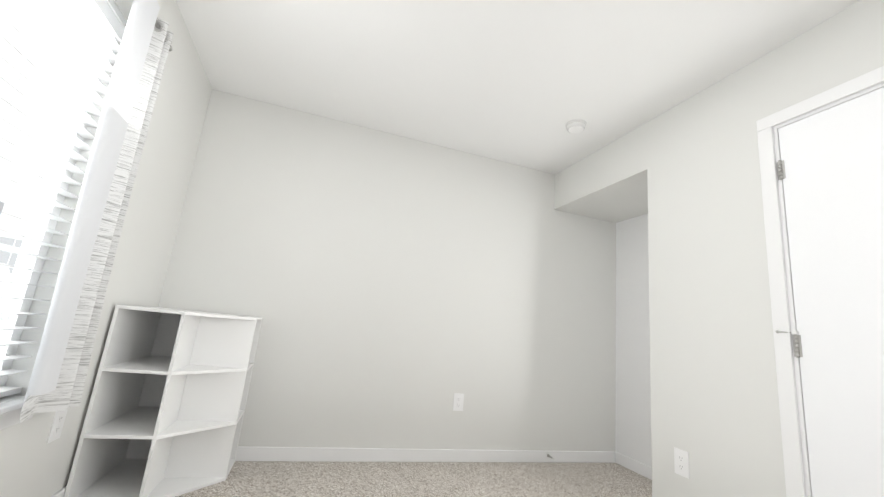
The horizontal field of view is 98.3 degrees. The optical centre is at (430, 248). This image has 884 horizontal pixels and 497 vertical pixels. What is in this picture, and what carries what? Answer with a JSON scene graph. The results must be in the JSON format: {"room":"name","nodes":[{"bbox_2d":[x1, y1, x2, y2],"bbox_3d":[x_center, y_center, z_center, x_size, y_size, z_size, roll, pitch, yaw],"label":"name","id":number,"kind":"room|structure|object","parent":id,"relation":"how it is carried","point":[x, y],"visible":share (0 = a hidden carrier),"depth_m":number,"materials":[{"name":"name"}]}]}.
{"room":"empty bedroom","nodes":[
{"label":"empty bedroom","id":0,"kind":"room"},
{"bbox_2d":[0,0,211,496],"bbox_3d":[-1.068,-0.333,0.374,0.130,2.440,4.448,10,-12,-16],"label":"wall","id":1,"kind":"structure","parent":0,"point":[33,463],"depth_m":1.91,"materials":[{"name":"white paint"}]},
{"bbox_2d":[46,410,67,443],"bbox_3d":[-1.521,0.718,1.561,0.006,0.124,0.080,10,-12,-16],"label":"outlet","id":2,"kind":"object","parent":1,"relation":"attached to","point":[57,425],"visible":0.98,"depth_m":1.55,"materials":[{"name":"white plastic"}]},
{"bbox_2d":[51,486,66,496],"bbox_3d":[-1.139,0.836,0.213,0.018,0.085,4.318,10,-12,-16],"label":"baseboard","id":3,"kind":"structure","parent":1,"relation":"attached to","point":[60,493],"depth_m":1.65,"materials":[{"name":"white"}]},
{"bbox_2d":[0,0,126,429],"bbox_3d":[-1.260,-0.243,1.059,0.165,1.572,1.020,10,-12,-16],"label":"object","id":4,"kind":"structure","parent":1,"relation":"in","point":[72,48],"depth_m":1.33,"materials":[{"name":"white glass"}]},
{"bbox_2d":[155,19,171,50],"bbox_3d":[-1.074,-1.034,1.206,0.098,0.049,1.246,10,-12,-16],"label":"curtain rod","id":5,"kind":"object","parent":1,"relation":"attached to","point":[157,24],"visible":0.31,"depth_m":1.65,"materials":[{"name":"grey metal"}]},
{"bbox_2d":[20,0,173,422],"bbox_3d":[-1.243,-0.214,1.467,0.089,1.623,0.440,10,-12,-16],"label":"curtain","id":6,"kind":"object","parent":5,"relation":"hanging from","point":[59,373],"visible":0.98,"depth_m":1.41,"materials":[{"name":"fabric"}]},
{"bbox_2d":[155,20,171,42],"bbox_3d":[-1.065,-1.025,1.301,0.052,0.052,0.942,10,-12,-16],"label":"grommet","id":7,"kind":"object","parent":5,"relation":"hanging from","point":[162,30],"visible":0.33,"depth_m":1.66,"materials":[{"name":"grey metal"}]},
{"bbox_2d":[159,89,615,451],"bbox_3d":[-0.019,0.341,3.034,3.813,2.440,0.130,10,-12,-16],"label":"wall","id":8,"kind":"structure","parent":0,"point":[394,291],"depth_m":2.89,"materials":[{"name":"white paint"}]},
{"bbox_2d":[235,446,614,462],"bbox_3d":[-0.104,1.477,2.728,3.523,0.085,0.014,10,-12,-16],"label":"baseboard","id":9,"kind":"structure","parent":8,"relation":"attached to","point":[295,454],"depth_m":2.71,"materials":[{"name":"white"}]},
{"bbox_2d":[453,393,463,410],"bbox_3d":[0.213,1.163,2.891,0.080,0.124,0.006,10,-12,-16],"label":"electrical outlet","id":10,"kind":"object","parent":8,"relation":"attached to","point":[458,401],"visible":1,"depth_m":2.89,"materials":[{"name":"white plastic"}]},
{"bbox_2d":[176,461,651,496],"bbox_3d":[0.526,1.207,0.686,3.813,0.100,4.578,10,-12,-16],"label":"floor","id":11,"kind":"structure","parent":0,"point":[383,479],"depth_m":2.42,"materials":[{"name":"carpet"}]},
{"bbox_2d":[64,305,261,496],"bbox_3d":[-1.366,0.799,2.111,0.600,0.887,0.600,10,-12,-16],"label":"corner shelf","id":12,"kind":"object","parent":11,"relation":"on","point":[165,410],"visible":1,"depth_m":2.07,"materials":[{"name":"white laminate"}]},
{"bbox_2d":[176,0,859,173],"bbox_3d":[0.787,-1.265,1.209,3.813,0.100,4.578,10,-12,-16],"label":"ceiling","id":13,"kind":"structure","parent":0,"point":[520,82],"depth_m":2.16,"materials":[{"name":"white paint"}]},
{"bbox_2d":[565,120,586,132],"bbox_3d":[1.027,-0.853,2.696,0.144,0.040,0.144,10,-12,-16],"label":"smoke detector","id":14,"kind":"object","parent":13,"relation":"attached to","point":[575,126],"visible":1,"depth_m":2.66,"materials":[{"name":"white plastic"}]},
{"bbox_2d":[568,180,651,466],"bbox_3d":[1.905,0.348,2.103,0.700,2.440,2.783,10,-12,-16],"label":"wall","id":15,"kind":"structure","parent":0,"point":[625,210],"depth_m":3.24,"materials":[{"name":"white paint"}]},
{"bbox_2d":[615,452,651,479],"bbox_3d":[1.797,1.625,2.474,0.018,0.085,1.540,10,-12,-16],"label":"baseboard","id":16,"kind":"structure","parent":15,"relation":"attached to","point":[642,469],"depth_m":3.03,"materials":[{"name":"white"}]},
{"bbox_2d":[554,0,883,496],"bbox_3d":[1.765,0.143,1.207,0.130,2.440,4.448,10,-12,-16],"label":"wall","id":17,"kind":"structure","parent":0,"point":[694,161],"depth_m":1.96,"materials":[{"name":"white paint"}]},
{"bbox_2d":[674,447,689,478],"bbox_3d":[1.303,1.111,1.981,0.006,0.124,0.080,10,-12,-16],"label":"outlet","id":18,"kind":"object","parent":17,"relation":"attached to","point":[681,460],"visible":1,"depth_m":1.98,"materials":[{"name":"white plastic"}]},
{"bbox_2d":[756,66,883,496],"bbox_3d":[1.696,0.328,1.281,0.161,2.097,0.874,10,-12,-16],"label":"door","id":19,"kind":"structure","parent":17,"relation":"in","point":[821,157],"depth_m":1.53,"materials":[{"name":"white wood"}]}
]}

